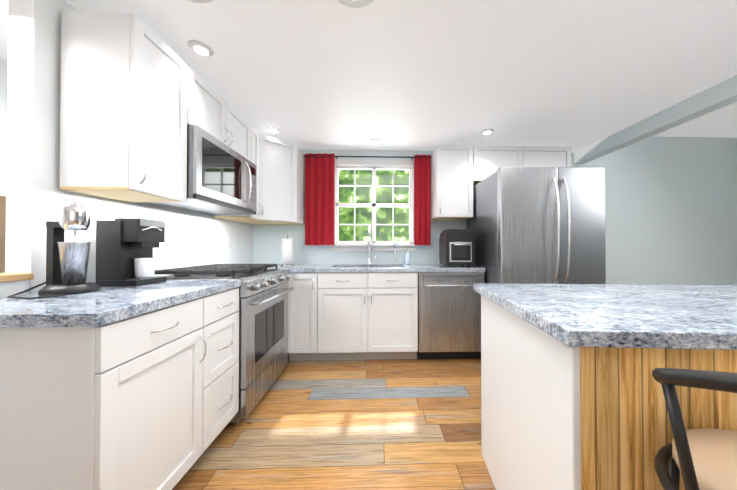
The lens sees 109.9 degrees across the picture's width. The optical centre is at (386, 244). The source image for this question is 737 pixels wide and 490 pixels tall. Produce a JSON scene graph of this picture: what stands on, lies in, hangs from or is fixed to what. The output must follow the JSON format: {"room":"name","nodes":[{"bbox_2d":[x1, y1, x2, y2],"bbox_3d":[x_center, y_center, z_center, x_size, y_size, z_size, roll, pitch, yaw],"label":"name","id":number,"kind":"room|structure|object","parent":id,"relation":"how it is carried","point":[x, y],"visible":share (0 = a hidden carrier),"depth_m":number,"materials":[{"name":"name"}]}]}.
{"room":"kitchen","nodes":[
{"label":"kitchen","id":0,"kind":"room"},
{"bbox_2d":[0,57,7,196],"bbox_3d":[-2.383,-0.029,0.307,0.100,2.280,5.430,0,-1,-2],"label":"wall","id":1,"kind":"structure","parent":0,"point":[3,102],"depth_m":1.60,"materials":[{"name":"white paint"}]},
{"bbox_2d":[0,196,5,272],"bbox_3d":[-2.367,0.416,1.909,0.037,1.420,0.760,0,-1,-2],"label":"trim","id":2,"kind":"structure","parent":1,"relation":"attached to","point":[2,228],"depth_m":1.57,"materials":[{"name":"beige wood"}]},
{"bbox_2d":[0,0,252,297],"bbox_3d":[-1.546,-0.028,0.336,0.105,2.280,5.430,0,-1,-2],"label":"wall","id":3,"kind":"structure","parent":0,"point":[36,196],"depth_m":1.15,"materials":[{"name":"white paint"}]},
{"bbox_2d":[0,273,33,282],"bbox_3d":[-1.515,0.116,-0.642,0.150,0.028,3.476,0,-1,-2],"label":"trim","id":4,"kind":"structure","parent":3,"relation":"on","point":[7,277],"depth_m":1.05,"materials":[{"name":"brown wood"}]},
{"bbox_2d":[59,11,190,201],"bbox_3d":[-1.343,-0.672,1.360,0.325,0.814,0.341,0,-1,-2],"label":"upper cabinet","id":5,"kind":"object","parent":3,"relation":"attached to","point":[138,95],"depth_m":1.19,"materials":[{"name":"white wood"}]},
{"bbox_2d":[191,68,254,163],"bbox_3d":[-1.362,-0.903,1.916,0.325,0.343,0.764,0,-1,-2],"label":"upper cabinet","id":6,"kind":"object","parent":3,"relation":"attached to","point":[210,112],"depth_m":1.86,"materials":[{"name":"white wood"}]},
{"bbox_2d":[150,125,256,214],"bbox_3d":[-1.319,-0.494,1.914,0.450,0.440,0.760,0,-1,-2],"label":"microwave","id":7,"kind":"object","parent":6,"relation":"attached to","point":[221,178],"visible":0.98,"depth_m":1.77,"materials":[{"name":"silver metal"}]},
{"bbox_2d":[227,236,231,247],"bbox_3d":[-1.566,-0.027,2.571,0.006,0.120,0.080,0,-1,-2],"label":"electrical outlet plate","id":8,"kind":"object","parent":3,"relation":"attached to","point":[229,238],"depth_m":2.56,"materials":[{"name":"white plastic"}]},
{"bbox_2d":[215,130,304,224],"bbox_3d":[-1.264,-0.653,2.735,0.618,0.826,0.660,0,-1,-2],"label":"upper cabinet","id":9,"kind":"object","parent":3,"relation":"attached to","point":[280,181],"depth_m":2.60,"materials":[{"name":"white wood"}]},
{"bbox_2d":[172,353,495,489],"bbox_3d":[0.540,1.142,0.396,8.150,0.060,5.630,0,-1,-2],"label":"floor","id":10,"kind":"structure","parent":0,"point":[393,424],"depth_m":1.54,"materials":[{"name":"brown wood"}]},
{"bbox_2d":[0,296,207,489],"bbox_3d":[-1.200,0.684,1.012,0.627,0.868,0.470,0,-1,-2],"label":"base cabinet","id":11,"kind":"object","parent":10,"relation":"on","point":[148,401],"depth_m":0.81,"materials":[{"name":"white wood"}]},
{"bbox_2d":[0,280,240,327],"bbox_3d":[-1.201,0.229,1.170,0.638,0.040,0.818,0,-1,-2],"label":"countertop","id":12,"kind":"structure","parent":11,"relation":"on","point":[104,306],"depth_m":0.93,"materials":[{"name":"stone"}]},
{"bbox_2d":[7,200,99,299],"bbox_3d":[-1.410,0.005,1.093,0.227,0.405,0.262,0,-1,-2],"label":"mixer","id":13,"kind":"object","parent":12,"relation":"on","point":[66,267],"visible":1,"depth_m":1.11,"materials":[{"name":"black plastic"}]},
{"bbox_2d":[96,218,166,286],"bbox_3d":[-1.364,0.035,1.397,0.211,0.350,0.190,0,-1,-2],"label":"coffee maker","id":14,"kind":"object","parent":12,"relation":"on","point":[124,250],"visible":0.98,"depth_m":1.31,"materials":[{"name":"black plastic"}]},
{"bbox_2d":[208,288,238,446],"bbox_3d":[-1.213,0.687,1.381,0.627,0.868,0.385,0,-1,-2],"label":"base cabinet","id":15,"kind":"object","parent":10,"relation":"on","point":[223,307],"depth_m":1.42,"materials":[{"name":"white wood"}]},
{"bbox_2d":[155,264,293,424],"bbox_3d":[-1.178,0.646,1.958,0.728,0.962,0.760,0,-1,-2],"label":"range","id":16,"kind":"object","parent":10,"relation":"on","point":[263,326],"visible":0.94,"depth_m":1.77,"materials":[{"name":"silver metal"}]},
{"bbox_2d":[287,273,334,360],"bbox_3d":[-0.790,0.700,2.754,0.353,0.868,0.627,0,-1,-2],"label":"base cabinet","id":17,"kind":"object","parent":10,"relation":"on","point":[305,302],"depth_m":2.45,"materials":[{"name":"white wood"}]},
{"bbox_2d":[267,268,291,272],"bbox_3d":[-1.241,0.241,2.376,0.640,0.040,0.068,0,-1,-2],"label":"countertop","id":18,"kind":"structure","parent":17,"relation":"on","point":[288,269],"depth_m":2.43,"materials":[{"name":"stone"}]},
{"bbox_2d":[270,264,484,272],"bbox_3d":[-0.316,0.331,2.765,2.517,0.214,0.648,0,-1,-2],"label":"countertop","id":19,"kind":"structure","parent":17,"relation":"on","point":[297,268],"depth_m":2.49,"materials":[{"name":"stone"}]},
{"bbox_2d":[280,235,294,265],"bbox_3d":[-1.100,0.059,2.857,0.150,0.330,0.150,0,-1,-2],"label":"paper towel","id":20,"kind":"object","parent":19,"relation":"on","point":[287,252],"visible":1,"depth_m":2.81,"materials":[{"name":"white paper"}]},
{"bbox_2d":[367,225,375,264],"bbox_3d":[-0.175,-0.003,2.921,0.108,0.456,0.213,0,-1,-2],"label":"faucet","id":21,"kind":"object","parent":19,"relation":"on","point":[368,244],"visible":1,"depth_m":2.97,"materials":[{"name":"silver metal"}]},
{"bbox_2d":[392,242,397,264],"bbox_3d":[0.096,0.092,3.007,0.064,0.267,0.062,0,-1,-2],"label":"wand","id":22,"kind":"object","parent":19,"relation":"on","point":[395,244],"visible":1,"depth_m":3.00,"materials":[{"name":"white"}]},
{"bbox_2d":[405,248,410,263],"bbox_3d":[0.246,0.129,3.020,0.064,0.194,0.068,0,-1,-2],"label":"soap bottle","id":23,"kind":"object","parent":19,"relation":"on","point":[407,258],"visible":1,"depth_m":3.00,"materials":[{"name":"white plastic"}]},
{"bbox_2d":[439,229,474,266],"bbox_3d":[0.745,0.031,2.748,0.300,0.385,0.343,0,-1,-2],"label":"air fryer","id":24,"kind":"object","parent":19,"relation":"on","point":[456,247],"visible":1,"depth_m":2.62,"materials":[{"name":"black plastic"}]},
{"bbox_2d":[323,280,417,359],"bbox_3d":[-0.191,0.792,2.774,0.960,0.685,0.627,0,-1,-2],"label":"base cabinet","id":25,"kind":"object","parent":10,"relation":"on","point":[355,316],"depth_m":2.47,"materials":[{"name":"white wood"}]},
{"bbox_2d":[417,272,483,358],"bbox_3d":[0.617,0.701,2.756,0.640,0.866,0.666,0,-1,-2],"label":"dishwasher","id":26,"kind":"object","parent":10,"relation":"on","point":[449,315],"visible":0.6,"depth_m":2.48,"materials":[{"name":"silver metal"}]},
{"bbox_2d":[467,166,605,283],"bbox_3d":[1.413,0.227,2.599,0.915,1.812,0.943,0,-1,-2],"label":"refrigerator","id":27,"kind":"object","parent":10,"relation":"on","point":[536,225],"visible":0.52,"depth_m":2.21,"materials":[{"name":"silver metal"}]},
{"bbox_2d":[481,299,736,489],"bbox_3d":[1.635,0.683,0.956,2.300,0.868,0.748,0,-1,3],"label":"kitchen island","id":28,"kind":"object","parent":10,"relation":"on","point":[572,396],"depth_m":0.65,"materials":[{"name":"white"}]},
{"bbox_2d":[473,283,736,350],"bbox_3d":[1.635,0.227,0.960,2.360,0.040,0.818,0,-1,3],"label":"island countertop","id":29,"kind":"structure","parent":28,"relation":"on","point":[581,317],"depth_m":0.79,"materials":[{"name":"grey stone"}]},
{"bbox_2d":[652,368,736,489],"bbox_3d":[0.717,0.622,0.398,0.467,0.968,0.444,0,-1,28],"label":"bar stool","id":30,"kind":"object","parent":10,"relation":"on","point":[703,459],"visible":1,"depth_m":0.46,"materials":[{"name":"black metal"},{"name":"tan leather upholstery"}]},
{"bbox_2d":[0,0,736,152],"bbox_3d":[-0.559,-1.228,0.381,5.950,0.120,5.630,0,-1,-2],"label":"ceiling","id":31,"kind":"structure","parent":0,"point":[430,75],"depth_m":1.63,"materials":[{"name":"white paint"}]},
{"bbox_2d":[187,40,213,56],"bbox_3d":[-1.093,-1.149,1.518,0.128,0.014,0.128,0,-1,-2],"label":"recessed light","id":32,"kind":"object","parent":31,"relation":"in","point":[200,48],"visible":1,"depth_m":1.50,"materials":[{"name":"white"}]},
{"bbox_2d":[189,0,212,2],"bbox_3d":[-0.880,-1.153,1.115,0.243,0.014,0.243,0,-1,-2],"label":"recessed light","id":33,"kind":"object","parent":31,"relation":"in","point":[202,1],"visible":1,"depth_m":1.22,"materials":[{"name":"white"}]},
{"bbox_2d":[266,126,279,131],"bbox_3d":[-1.129,-1.139,2.557,0.128,0.014,0.128,0,-1,-2],"label":"recessed light","id":34,"kind":"object","parent":31,"relation":"in","point":[271,129],"visible":1,"depth_m":2.53,"materials":[{"name":"white"}]},
{"bbox_2d":[336,0,373,7],"bbox_3d":[-0.150,-1.153,1.139,0.243,0.014,0.243,0,-1,-2],"label":"recessed light","id":35,"kind":"object","parent":31,"relation":"in","point":[356,3],"visible":1,"depth_m":1.23,"materials":[{"name":"white"}]},
{"bbox_2d":[370,138,381,142],"bbox_3d":[-0.118,-1.137,2.832,0.128,0.014,0.128,0,-1,-2],"label":"recessed light","id":36,"kind":"object","parent":31,"relation":"in","point":[375,140],"visible":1,"depth_m":2.81,"materials":[{"name":"white"}]},
{"bbox_2d":[481,128,493,133],"bbox_3d":[1.011,-1.139,2.600,0.128,0.014,0.128,0,-1,-2],"label":"recessed light","id":37,"kind":"object","parent":31,"relation":"in","point":[487,131],"visible":1,"depth_m":2.57,"materials":[{"name":"white"}]},
{"bbox_2d":[253,136,736,284],"bbox_3d":[0.445,-0.172,3.182,8.150,2.620,0.120,0,-1,-2],"label":"wall","id":38,"kind":"structure","parent":0,"point":[670,210],"depth_m":3.22,"materials":[{"name":"grey paint"}]},
{"bbox_2d":[304,153,431,244],"bbox_3d":[-0.218,-0.530,3.048,1.483,1.065,0.106,0,-1,-2],"label":"curtain","id":39,"kind":"object","parent":38,"relation":"attached to","point":[319,199],"visible":1,"depth_m":3.00,"materials":[{"name":"red fabric"}]},
{"bbox_2d":[327,160,419,250],"bbox_3d":[-0.159,-0.472,3.141,1.090,1.090,0.167,0,-1,-2],"label":"window","id":40,"kind":"structure","parent":38,"relation":"in","point":[373,166],"depth_m":3.13,"materials":[{"name":"white wood"}]},
{"bbox_2d":[431,145,474,219],"bbox_3d":[0.734,-0.697,2.951,0.399,0.774,0.325,0,-1,-2],"label":"upper cabinet","id":41,"kind":"object","parent":38,"relation":"attached to","point":[458,172],"depth_m":2.80,"materials":[{"name":"white wood"}]},
{"bbox_2d":[475,145,571,184],"bbox_3d":[1.482,-0.895,2.978,1.091,0.378,0.325,0,-1,-2],"label":"upper cabinet","id":42,"kind":"object","parent":38,"relation":"attached to","point":[488,159],"depth_m":2.82,"materials":[{"name":"white wood"}]},
{"bbox_2d":[574,75,736,163],"bbox_3d":[2.476,-1.270,0.435,0.120,0.476,5.530,0,-1,-2],"label":"header beam","id":43,"kind":"structure","parent":0,"point":[722,94],"depth_m":2.18,"materials":[{"name":"white paint"}]},
{"bbox_2d":[654,102,736,137],"bbox_3d":[3.573,-1.447,0.524,2.080,0.120,5.630,0,-1,-2],"label":"ceiling","id":44,"kind":"structure","parent":0,"point":[721,122],"depth_m":2.97,"materials":[{"name":"white paint"}]},
{"bbox_2d":[736,137,736,200],"bbox_3d":[4.564,-0.137,0.496,0.100,2.500,5.530,0,-1,-2],"label":"wall","id":45,"kind":"structure","parent":0,"point":[736,168],"depth_m":3.26,"materials":[{"name":"white paint"}]},
{"label":"outside","id":46,"kind":"structure","parent":0,"visible":0},
{"bbox_2d":[338,169,408,240],"bbox_3d":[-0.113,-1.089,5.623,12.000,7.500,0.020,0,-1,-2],"label":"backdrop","id":47,"kind":"structure","parent":46,"point":[348,235],"depth_m":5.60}
]}

